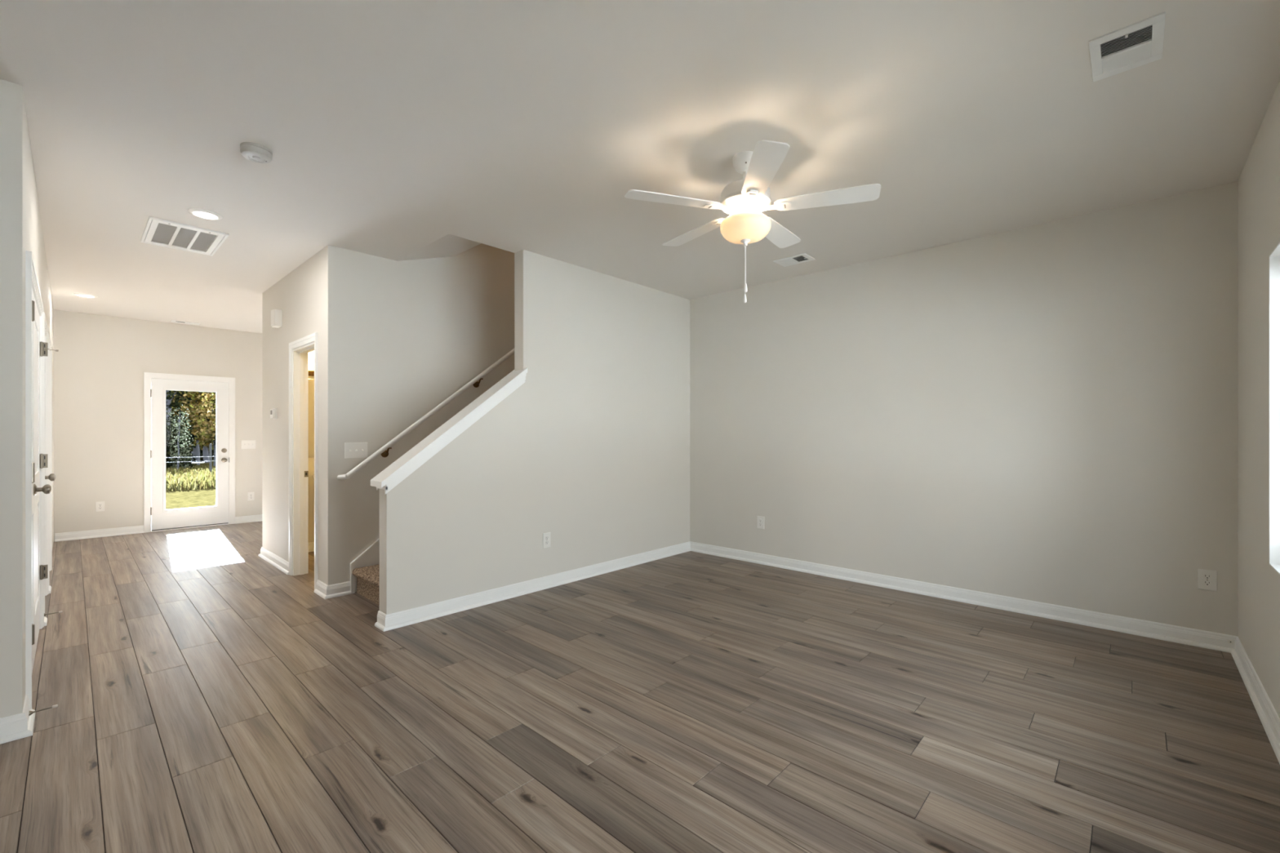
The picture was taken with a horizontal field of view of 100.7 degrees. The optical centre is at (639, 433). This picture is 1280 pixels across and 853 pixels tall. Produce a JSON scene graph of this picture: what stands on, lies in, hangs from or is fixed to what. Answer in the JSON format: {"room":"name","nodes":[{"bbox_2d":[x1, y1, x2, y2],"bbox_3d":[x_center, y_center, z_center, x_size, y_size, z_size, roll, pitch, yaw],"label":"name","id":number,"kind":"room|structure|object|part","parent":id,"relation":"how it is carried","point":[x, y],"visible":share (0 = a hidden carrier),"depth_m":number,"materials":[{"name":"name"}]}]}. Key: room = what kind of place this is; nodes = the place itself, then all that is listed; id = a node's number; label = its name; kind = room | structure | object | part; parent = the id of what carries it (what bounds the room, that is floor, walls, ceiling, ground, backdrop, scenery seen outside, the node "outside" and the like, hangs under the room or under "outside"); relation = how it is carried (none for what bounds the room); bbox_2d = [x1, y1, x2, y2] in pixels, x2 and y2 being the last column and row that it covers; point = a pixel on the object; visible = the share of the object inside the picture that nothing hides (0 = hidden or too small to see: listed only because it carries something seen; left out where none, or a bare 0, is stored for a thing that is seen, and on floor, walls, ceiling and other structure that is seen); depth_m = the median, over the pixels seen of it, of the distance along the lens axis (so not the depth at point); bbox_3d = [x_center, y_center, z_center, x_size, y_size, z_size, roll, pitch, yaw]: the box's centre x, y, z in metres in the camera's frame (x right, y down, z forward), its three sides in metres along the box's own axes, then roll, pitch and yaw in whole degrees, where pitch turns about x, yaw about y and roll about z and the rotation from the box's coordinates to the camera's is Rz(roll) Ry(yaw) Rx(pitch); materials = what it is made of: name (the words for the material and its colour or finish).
{"room":"empty living room","nodes":[
{"label":"empty living room","id":0,"kind":"room"},
{"bbox_2d":[0,79,23,718],"bbox_3d":[-3.419,-0.098,1.451,0.120,2.740,2.260,0,0,43],"label":"wall","id":1,"kind":"structure","parent":0,"point":[11,95],"depth_m":2.21,"materials":[{"name":"beige paint"}]},
{"bbox_2d":[0,694,35,744],"bbox_3d":[-3.397,1.224,1.534,0.260,0.096,2.170,0,0,43],"label":"baseboard","id":2,"kind":"structure","parent":1,"relation":"attached to","point":[20,726],"depth_m":2.22,"materials":[{"name":"white wood"}]},
{"bbox_2d":[28,704,57,715],"bbox_3d":[-2.642,1.222,2.350,0.022,0.022,0.085,0,0,43],"label":"door stop","id":3,"kind":"object","parent":1,"relation":"attached to","point":[30,713],"visible":1,"depth_m":2.35,"materials":[{"name":"silver metal"}]},
{"bbox_3d":[-2.646,1.221,2.346,0.007,0.009,0.066,0,0,43],"label":"rod","id":4,"kind":"part","parent":3,"relation":"part of","materials":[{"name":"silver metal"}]},
{"bbox_2d":[23,97,53,702],"bbox_3d":[-4.846,-0.098,4.246,5.780,2.740,0.120,0,0,43],"label":"wall","id":5,"kind":"structure","parent":0,"point":[33,240],"depth_m":2.81,"materials":[{"name":"beige paint"}]},
{"bbox_2d":[25,250,44,709],"bbox_3d":[-3.357,0.222,2.952,1.613,2.100,0.018,0,0,43],"label":"trim","id":6,"kind":"structure","parent":5,"relation":"attached to","point":[31,278],"depth_m":2.41,"materials":[{"name":"white wood"}]},
{"bbox_2d":[31,288,51,674],"bbox_3d":[-3.077,0.249,2.700,0.750,2.026,0.100,0,0,43],"label":"door","id":7,"kind":"structure","parent":5,"relation":"in","point":[46,489],"depth_m":2.87,"materials":[{"name":"white paint"}]},
{"bbox_3d":[-3.102,0.249,2.679,0.742,2.026,0.035,0,0,43],"label":"panel","id":8,"kind":"part","parent":7,"relation":"part of","materials":[{"name":"white paint"}]},
{"bbox_3d":[-3.298,0.307,2.930,0.064,0.064,0.065,0,0,43],"label":"knob","id":9,"kind":"part","parent":7,"relation":"part of","materials":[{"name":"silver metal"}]},
{"bbox_2d":[44,617,47,626],"bbox_3d":[-4.003,1.224,3.562,0.161,0.096,0.030,0,0,43],"label":"baseboard","id":10,"kind":"structure","parent":5,"relation":"attached to","point":[45,618],"depth_m":3.55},
{"bbox_2d":[44,312,48,617],"bbox_3d":[-4.390,0.222,3.914,0.880,2.100,0.018,0,0,43],"label":"trim","id":11,"kind":"structure","parent":5,"relation":"attached to","point":[46,326],"depth_m":4.17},
{"bbox_2d":[34,297,58,658],"bbox_3d":[-3.627,0.249,3.225,0.764,2.026,0.118,0,0,43],"label":"door","id":12,"kind":"structure","parent":5,"relation":"in","point":[41,348],"depth_m":3.27,"materials":[{"name":"white paint"}]},
{"bbox_3d":[-3.647,0.249,3.187,0.742,2.026,0.035,0,0,43],"label":"panel","id":13,"kind":"part","parent":12,"relation":"part of","materials":[{"name":"white paint"}]},
{"bbox_2d":[48,580,51,593],"bbox_3d":[-4.788,1.224,4.294,0.216,0.096,0.030,0,0,43],"label":"baseboard","id":14,"kind":"structure","parent":5,"relation":"attached to","point":[49,586],"depth_m":4.29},
{"bbox_2d":[48,333,52,585],"bbox_3d":[-5.194,0.222,4.665,0.880,2.100,0.018,0,0,43],"label":"trim","id":15,"kind":"structure","parent":5,"relation":"attached to","point":[50,346],"depth_m":4.92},
{"bbox_2d":[44,473,55,480],"bbox_3d":[-4.385,0.249,3.920,0.754,2.026,0.100,0,0,43],"label":"door","id":16,"kind":"structure","parent":5,"relation":"in","point":[51,477],"depth_m":3.74,"materials":[{"name":"white paint"}]},
{"bbox_2d":[44,610,62,616],"bbox_3d":[-3.995,1.222,3.612,0.022,0.022,0.085,0,0,43],"label":"door stop","id":17,"kind":"object","parent":5,"relation":"attached to","point":[60,611],"visible":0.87,"depth_m":3.61,"materials":[{"name":"silver metal"}]},
{"bbox_2d":[53,309,262,541],"bbox_3d":[-4.965,-0.098,8.466,0.150,2.740,6.130,0,0,43],"label":"wall","id":18,"kind":"structure","parent":0,"point":[100,362],"depth_m":6.67,"materials":[{"name":"beige paint"}]},
{"bbox_2d":[54,524,143,542],"bbox_3d":[-6.639,1.224,6.539,0.030,0.096,0.768,0,0,43],"label":"baseboard","id":19,"kind":"structure","parent":18,"relation":"attached to","point":[64,536],"depth_m":6.52,"materials":[{"name":"white wood"}]},
{"bbox_2d":[95,501,104,511],"bbox_3d":[-6.652,0.896,6.540,0.009,0.122,0.078,0,0,43],"label":"power outlet","id":20,"kind":"object","parent":18,"relation":"attached to","point":[100,506],"visible":1,"depth_m":6.54,"materials":[{"name":"white plastic"}]},
{"bbox_2d":[143,372,235,533],"bbox_3d":[-6.058,0.239,7.170,0.018,2.065,0.945,0,0,43],"label":"trim","id":21,"kind":"structure","parent":18,"relation":"attached to","point":[147,375],"depth_m":6.98,"materials":[{"name":"white wood"}]},
{"bbox_2d":[150,377,229,532],"bbox_3d":[-6.086,0.270,7.197,0.181,2.005,0.825,0,0,43],"label":"door","id":22,"kind":"structure","parent":18,"relation":"in","point":[162,519],"depth_m":7.12,"materials":[{"name":"white paint"}]},
{"bbox_3d":[-6.079,0.212,7.193,0.054,1.636,0.582,0,0,43],"label":"glazing frame","id":23,"kind":"part","parent":22,"relation":"part of","materials":[{"name":"clear glass"}]},
{"bbox_3d":[-5.805,0.367,7.414,0.065,0.064,0.064,0,0,43],"label":"knob","id":24,"kind":"part","parent":22,"relation":"part of","materials":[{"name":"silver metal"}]},
{"bbox_2d":[240,440,255,448],"bbox_3d":[-5.628,0.154,7.630,0.019,0.124,0.172,0,0,43],"label":"light switch","id":25,"kind":"object","parent":18,"relation":"attached to","point":[245,444],"visible":1,"depth_m":7.63,"materials":[{"name":"white plastic"}]},
{"bbox_2d":[235,514,262,524],"bbox_3d":[-4.311,1.224,9.036,0.030,0.096,4.163,0,0,43],"label":"baseboard","id":26,"kind":"structure","parent":18,"relation":"attached to","point":[251,518],"depth_m":7.62,"materials":[{"name":"white wood"}]},
{"bbox_2d":[248,492,254,500],"bbox_3d":[-5.611,0.902,7.656,0.009,0.122,0.078,0,0,43],"label":"power outlet","id":27,"kind":"object","parent":18,"relation":"attached to","point":[251,495],"visible":1,"depth_m":7.66,"materials":[{"name":"white plastic"}]},
{"bbox_2d":[262,248,323,582],"bbox_3d":[-3.184,-0.098,4.907,1.950,2.740,0.115,0,0,43],"label":"wall","id":28,"kind":"structure","parent":0,"point":[299,294],"depth_m":5.01,"materials":[{"name":"beige paint"}]},
{"bbox_2d":[270,408,277,419],"bbox_3d":[-3.561,-0.196,5.155,0.120,0.105,0.037,0,0,43],"label":"thermostat","id":29,"kind":"object","parent":28,"relation":"attached to","point":[273,412],"visible":1,"depth_m":5.13,"materials":[{"name":"white plastic"}]},
{"bbox_3d":[-3.552,-0.196,5.165,0.120,0.105,0.010,0,0,43],"label":"plate","id":30,"kind":"part","parent":29,"relation":"part of","materials":[{"name":"white plastic"}]},
{"bbox_2d":[271,309,282,328],"bbox_3d":[-3.454,-1.093,5.035,0.140,0.150,0.068,0,0,43],"label":"door chime","id":31,"kind":"object","parent":28,"relation":"attached to","point":[276,314],"visible":1,"depth_m":4.99,"materials":[{"name":"white plastic"}]},
{"bbox_2d":[288,332,317,589],"bbox_3d":[-2.887,0.227,4.540,0.765,2.090,0.018,0,0,43],"label":"trim","id":32,"kind":"structure","parent":28,"relation":"attached to","point":[313,337],"depth_m":4.65,"materials":[{"name":"white wood"}]},
{"bbox_2d":[293,341,314,575],"bbox_3d":[-2.636,0.257,4.809,0.645,2.030,0.718,0,0,43],"label":"door","id":33,"kind":"structure","parent":28,"relation":"in","point":[300,354],"depth_m":4.78,"materials":[{"name":"paint"}]},
{"bbox_2d":[313,579,351,599],"bbox_3d":[-2.456,1.224,4.237,0.272,0.096,0.188,0,0,43],"label":"baseboard","id":34,"kind":"structure","parent":28,"relation":"attached to","point":[323,590],"depth_m":4.16,"materials":[{"name":"white wood"}]},
{"bbox_2d":[308,351,314,542],"bbox_3d":[-2.356,-0.098,7.136,0.120,2.740,4.275,0,0,43],"label":"wall","id":35,"kind":"structure","parent":0,"point":[311,354],"depth_m":5.75,"materials":[{"name":"beige paint"}]},
{"bbox_2d":[257,542,314,574],"bbox_3d":[-2.074,1.224,6.774,1.087,0.096,4.420,0,0,43],"label":"baseboard","id":36,"kind":"structure","parent":35,"relation":"attached to","point":[278,562],"depth_m":5.18,"materials":[{"name":"white wood"}]},
{"bbox_2d":[308,378,314,457],"bbox_3d":[-3.526,-0.168,5.790,0.006,0.850,0.560,0,0,43],"label":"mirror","id":37,"kind":"object","parent":35,"relation":"attached to","point":[311,382],"visible":0.02,"depth_m":5.75,"materials":[{"name":"yellow mirror"}]},
{"bbox_2d":[308,370,314,376],"bbox_3d":[-3.483,-0.703,5.751,0.121,0.150,0.560,0,0,43],"label":"vanity light","id":38,"kind":"object","parent":35,"relation":"attached to","point":[311,373],"visible":0.02,"depth_m":5.73,"materials":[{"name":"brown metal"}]},
{"bbox_2d":[323,243,514,591],"bbox_3d":[-0.969,-1.378,5.764,0.120,5.300,4.390,0,0,43],"label":"wall","id":39,"kind":"structure","parent":0,"point":[401,338],"depth_m":4.46,"materials":[{"name":"beige paint"}]},
{"bbox_2d":[344,442,367,458],"bbox_3d":[-2.276,0.132,4.260,0.019,0.124,0.172,0,0,43],"label":"light switch","id":40,"kind":"object","parent":39,"relation":"attached to","point":[352,450],"visible":1,"depth_m":4.26,"materials":[{"name":"white plastic"}]},
{"bbox_2d":[350,537,379,594],"bbox_3d":[-1.390,0.149,5.206,0.026,2.246,2.682,0,0,43],"label":"trim","id":41,"kind":"structure","parent":39,"relation":"attached to","point":[371,556],"depth_m":4.31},
{"bbox_2d":[337,348,514,479],"bbox_3d":[-1.235,-0.871,5.324,0.104,2.469,3.260,0,0,43],"label":"handrail","id":42,"kind":"object","parent":39,"relation":"attached to","point":[384,453],"visible":0.62,"depth_m":4.55,"materials":[{"name":"white wood"}]},
{"bbox_2d":[379,249,689,614],"bbox_3d":[-0.595,-0.098,4.670,0.120,2.740,3.220,0,0,43],"label":"wall stair partition","id":43,"kind":"structure","parent":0,"point":[591,451],"depth_m":4.50,"materials":[{"name":"beige paint"}]},
{"bbox_2d":[370,368,527,494],"bbox_3d":[-1.342,-0.090,3.869,0.188,0.871,1.117,0,0,43],"label":"trim","id":44,"kind":"structure","parent":43,"relation":"attached to","point":[381,479],"depth_m":3.77,"materials":[{"name":"white wood"}]},
{"bbox_2d":[542,532,551,548],"bbox_3d":[-0.770,0.880,4.387,0.009,0.122,0.078,0,0,43],"label":"power outlet","id":45,"kind":"object","parent":43,"relation":"attached to","point":[546,536],"visible":1,"depth_m":4.38,"materials":[{"name":"white plastic"}]},
{"bbox_2d":[374,541,1279,764],"bbox_3d":[-0.388,1.224,1.961,4.118,0.096,6.900,0,0,43],"label":"baseboard","id":46,"kind":"structure","parent":43,"relation":"attached to","point":[1267,713],"depth_m":3.81,"materials":[{"name":"white wood"}]},
{"bbox_2d":[0,521,1279,852],"bbox_3d":[-2.000,1.332,4.338,9.918,0.120,8.594,0,0,43],"label":"floor","id":47,"kind":"structure","parent":0,"point":[208,700],"depth_m":2.38,"materials":[{"name":"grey wood"}]},
{"bbox_2d":[351,564,379,604],"bbox_3d":[-0.645,-0.157,5.347,0.869,2.858,3.892,0,0,43],"label":"staircase","id":48,"kind":"structure","parent":47,"relation":"on","point":[367,577],"depth_m":4.09,"materials":[{"name":"beige carpet"}]},
{"bbox_2d":[0,0,1279,333],"bbox_3d":[-2.106,-1.598,4.254,10.078,0.260,8.150,0,0,43],"label":"ceiling","id":49,"kind":"structure","parent":0,"point":[392,129],"depth_m":2.52,"materials":[{"name":"paint"}]},
{"bbox_2d":[73,293,97,297],"bbox_3d":[-5.867,-1.462,5.615,0.180,0.012,0.180,0,0,43],"label":"recessed light","id":50,"kind":"object","parent":49,"relation":"in","point":[82,295],"visible":1,"depth_m":5.60,"materials":[{"name":"white plastic"}]},
{"bbox_2d":[140,216,228,256],"bbox_3d":[-3.404,-1.461,3.960,0.660,0.014,0.430,0,0,43],"label":"ceiling vent","id":51,"kind":"object","parent":49,"relation":"in","point":[171,234],"visible":1,"depth_m":3.93,"materials":[{"name":"grey metal"}]},
{"bbox_3d":[-3.478,-1.465,3.881,0.530,0.002,0.100,0,0,43],"label":"filter panel","id":52,"kind":"part","parent":51,"relation":"part of","materials":[{"name":"grey metal"}]},
{"bbox_3d":[-3.404,-1.465,3.960,0.530,0.002,0.100,0,0,43],"label":"filter panel","id":53,"kind":"part","parent":51,"relation":"part of","materials":[{"name":"grey metal"}]},
{"bbox_3d":[-3.330,-1.465,4.039,0.530,0.002,0.100,0,0,43],"label":"filter panel","id":54,"kind":"part","parent":51,"relation":"part of","materials":[{"name":"grey metal"}]},
{"bbox_2d":[170,320,200,324],"bbox_3d":[-5.982,-1.462,6.987,0.160,0.012,0.285,0,0,43],"label":"ceiling vent","id":55,"kind":"object","parent":49,"relation":"in","point":[172,321],"visible":1,"depth_m":6.98,"materials":[{"name":"grey metal"}]},
{"bbox_2d":[187,208,222,220],"bbox_3d":[-2.899,-1.462,3.540,0.180,0.012,0.180,0,0,43],"label":"recessed light","id":56,"kind":"object","parent":49,"relation":"in","point":[201,213],"visible":1,"depth_m":3.52,"materials":[{"name":"white plastic"}]},
{"bbox_2d":[240,142,272,163],"bbox_3d":[-1.978,-1.442,2.736,0.136,0.051,0.136,0,0,43],"label":"smoke detector","id":57,"kind":"object","parent":49,"relation":"attached to","point":[254,152],"visible":1,"depth_m":2.70,"materials":[{"name":"grey plastic"}]},
{"bbox_2d":[624,139,880,302],"bbox_3d":[0.571,-1.083,2.854,1.266,0.771,1.246,0,0,43],"label":"ceiling fan","id":58,"kind":"object","parent":49,"relation":"hanging from","point":[744,200],"visible":1,"depth_m":2.72,"materials":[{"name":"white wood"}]},
{"bbox_3d":[0.175,-1.191,2.702,0.505,0.006,0.138,0,8,-17],"label":"fan blade","id":59,"kind":"part","parent":58,"relation":"part of","materials":[{"name":"white wood"}]},
{"bbox_3d":[0.329,-1.191,3.149,0.138,0.006,0.505,-10,6,-35],"label":"fan blade","id":60,"kind":"part","parent":58,"relation":"part of","materials":[{"name":"white wood"}]},
{"bbox_3d":[0.558,-0.871,2.819,0.003,0.259,0.003,0,0,43],"label":"pull chain","id":61,"kind":"part","parent":58,"relation":"part of","materials":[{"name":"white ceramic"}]},
{"bbox_3d":[0.558,-0.720,2.819,0.017,0.046,0.017,0,0,43],"label":"pull knob","id":62,"kind":"part","parent":58,"relation":"part of","materials":[{"name":"white ceramic"}]},
{"bbox_3d":[0.562,-0.899,2.819,0.003,0.201,0.003,0,0,43],"label":"pull chain","id":63,"kind":"part","parent":58,"relation":"part of","materials":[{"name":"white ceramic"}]},
{"bbox_3d":[0.560,-1.085,2.819,0.265,0.118,0.265,0,0,43],"label":"lamp shade","id":64,"kind":"part","parent":58,"relation":"part of","materials":[{"name":"beige glass"}]},
{"bbox_3d":[0.562,-0.777,2.819,0.017,0.046,0.017,0,0,43],"label":"pull knob","id":65,"kind":"part","parent":58,"relation":"part of","materials":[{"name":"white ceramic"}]},
{"bbox_3d":[0.553,-1.191,2.417,0.138,0.006,0.505,9,0,1],"label":"fan blade","id":66,"kind":"part","parent":58,"relation":"part of","materials":[{"name":"white wood"}]},
{"bbox_3d":[0.802,-1.191,3.141,0.138,0.006,0.505,-11,-6,37],"label":"fan blade","id":67,"kind":"part","parent":58,"relation":"part of","materials":[{"name":"white wood"}]},
{"bbox_3d":[0.941,-1.191,2.688,0.505,0.006,0.138,0,-8,19],"label":"fan blade","id":68,"kind":"part","parent":58,"relation":"part of","materials":[{"name":"white wood"}]},
{"bbox_2d":[773,253,815,266],"bbox_3d":[1.301,-1.462,4.475,0.285,0.012,0.200,0,0,43],"label":"ceiling vent","id":69,"kind":"object","parent":49,"relation":"in","point":[802,258],"visible":1,"depth_m":4.46,"materials":[{"name":"grey metal"}]},
{"bbox_2d":[1088,11,1165,81],"bbox_3d":[1.855,-1.462,2.024,0.205,0.012,0.305,0,0,43],"label":"ceiling vent","id":70,"kind":"object","parent":49,"relation":"in","point":[1140,43],"visible":1,"depth_m":2.01,"materials":[{"name":"grey metal"}]},
{"bbox_2d":[689,181,1237,635],"bbox_3d":[2.112,-0.098,4.436,4.158,2.740,0.130,0,0,43],"label":"wall","id":71,"kind":"structure","parent":0,"point":[1046,412],"depth_m":3.84,"materials":[{"name":"beige paint"}]},
{"bbox_2d":[757,515,764,528],"bbox_3d":[1.184,0.870,5.206,0.078,0.122,0.009,0,0,43],"label":"power outlet","id":72,"kind":"object","parent":71,"relation":"attached to","point":[760,519],"visible":1,"depth_m":5.20,"materials":[{"name":"white plastic"}]},
{"bbox_2d":[1197,568,1217,591],"bbox_3d":[3.379,0.870,3.160,0.078,0.122,0.009,0,0,43],"label":"power outlet","id":73,"kind":"object","parent":71,"relation":"attached to","point":[1206,579],"visible":1,"depth_m":3.16,"materials":[{"name":"white plastic"}]},
{"bbox_2d":[1203,573,1211,579],"bbox_3d":[3.377,0.851,3.158,0.034,0.034,0.003,0,0,43],"label":"receptacle","id":74,"kind":"object","parent":73,"relation":"attached to","point":[1206,576],"depth_m":3.16,"materials":[{"name":"white plastic"}]},
{"bbox_2d":[1203,580,1211,586],"bbox_3d":[3.377,0.889,3.158,0.034,0.034,0.003,0,0,43],"label":"receptacle","id":75,"kind":"object","parent":73,"relation":"attached to","point":[1206,583],"depth_m":3.16,"materials":[{"name":"white plastic"}]},
{"bbox_2d":[1226,640,1233,644],"bbox_3d":[3.439,1.212,3.089,0.026,0.026,0.003,0,0,43],"label":"grommet","id":76,"kind":"object","parent":71,"relation":"attached to","point":[1230,642],"visible":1,"depth_m":3.09,"materials":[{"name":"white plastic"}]},
{"bbox_2d":[1237,79,1279,718],"bbox_3d":[1.180,-0.098,0.506,0.160,2.740,7.150,0,0,43],"label":"wall","id":77,"kind":"structure","parent":0,"point":[1259,180],"depth_m":2.59,"materials":[{"name":"beige paint"}]},
{"bbox_2d":[1269,242,1279,574],"bbox_3d":[1.923,-0.105,1.310,0.150,1.375,2.740,0,0,43],"label":"window","id":78,"kind":"structure","parent":77,"relation":"in","point":[1274,257],"depth_m":2.35,"materials":[{"name":"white glass"}]},
{"label":"outside","id":79,"kind":"structure","parent":0,"visible":0},
{"bbox_2d":[165,460,215,509],"bbox_3d":[-25.654,1.472,30.759,60.520,0.100,70.000,0,0,43],"label":"lawn","id":80,"kind":"structure","parent":79,"point":[181,499],"depth_m":11.70,"materials":[{"name":"green plant"}]},
{"bbox_2d":[165,390,194,443],"bbox_3d":[-18.103,-1.063,20.504,1.356,4.984,1.225,0,0,-13],"label":"tree","id":81,"kind":"object","parent":80,"relation":"on","point":[169,403],"visible":0.24,"depth_m":20.41,"materials":[{"name":"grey plant"}]},
{"bbox_2d":[167,404,193,469],"bbox_3d":[-15.397,0.218,17.781,0.655,2.422,0.666,0,0,43],"label":"sapling","id":82,"kind":"object","parent":80,"relation":"on","point":[178,425],"visible":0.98,"depth_m":17.75,"materials":[{"name":"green plant"}]},
{"bbox_2d":[165,421,197,469],"bbox_3d":[-16.659,0.684,18.669,1.782,2.270,1.780,0,0,43],"label":"bush","id":83,"kind":"object","parent":80,"relation":"on","point":[169,438],"visible":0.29,"depth_m":18.66,"materials":[{"name":"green plant"}]},
{"bbox_2d":[170,390,202,464],"bbox_3d":[-19.256,-1.105,22.338,1.408,5.071,1.408,0,0,-9],"label":"tree","id":84,"kind":"object","parent":80,"relation":"on","point":[193,410],"visible":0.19,"depth_m":22.20,"materials":[{"name":"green plant"}]},
{"bbox_2d":[165,465,215,491],"bbox_3d":[-12.290,1.252,16.897,6.346,0.340,24.163,0,0,43],"label":"grass","id":85,"kind":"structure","parent":80,"relation":"on","point":[197,477],"depth_m":13.89,"materials":[{"name":"green plant"}]},
{"bbox_2d":[165,444,215,471],"bbox_3d":[-13.266,0.872,15.789,0.120,1.140,17.064,0,0,43],"label":"wire fence","id":86,"kind":"object","parent":80,"relation":"on","point":[210,456],"visible":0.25,"depth_m":16.06,"materials":[{"name":"black metal"}]},
{"bbox_3d":[-13.025,0.872,16.091,0.061,1.140,0.064,0,0,43],"label":"post","id":87,"kind":"part","parent":86,"relation":"part of","materials":[{"name":"black metal"}]},
{"bbox_2d":[190,391,208,465],"bbox_3d":[-20.373,-1.119,24.219,1.490,5.094,1.380,0,0,43],"label":"tree","id":88,"kind":"object","parent":80,"relation":"on","point":[197,395],"visible":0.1,"depth_m":24.14,"materials":[{"name":"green plant"}]},
{"bbox_2d":[186,442,213,461],"bbox_3d":[-23.739,-1.202,27.672,2.716,6.031,2.566,0,0,30],"label":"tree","id":89,"kind":"object","parent":80,"relation":"on","point":[212,450],"visible":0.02,"depth_m":27.58,"materials":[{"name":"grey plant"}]},
{"bbox_2d":[197,391,215,467],"bbox_3d":[-17.088,-1.054,21.548,1.299,4.964,1.404,0,0,43],"label":"tree","id":90,"kind":"object","parent":80,"relation":"on","point":[208,401],"visible":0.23,"depth_m":21.23,"materials":[{"name":"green plant"}]},
{"bbox_2d":[199,393,214,462],"bbox_3d":[-21.282,-1.067,26.083,1.329,4.997,1.400,0,0,31],"label":"tree","id":91,"kind":"object","parent":80,"relation":"on","point":[205,449],"visible":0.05,"depth_m":26.00,"materials":[{"name":"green plant"}]}
]}

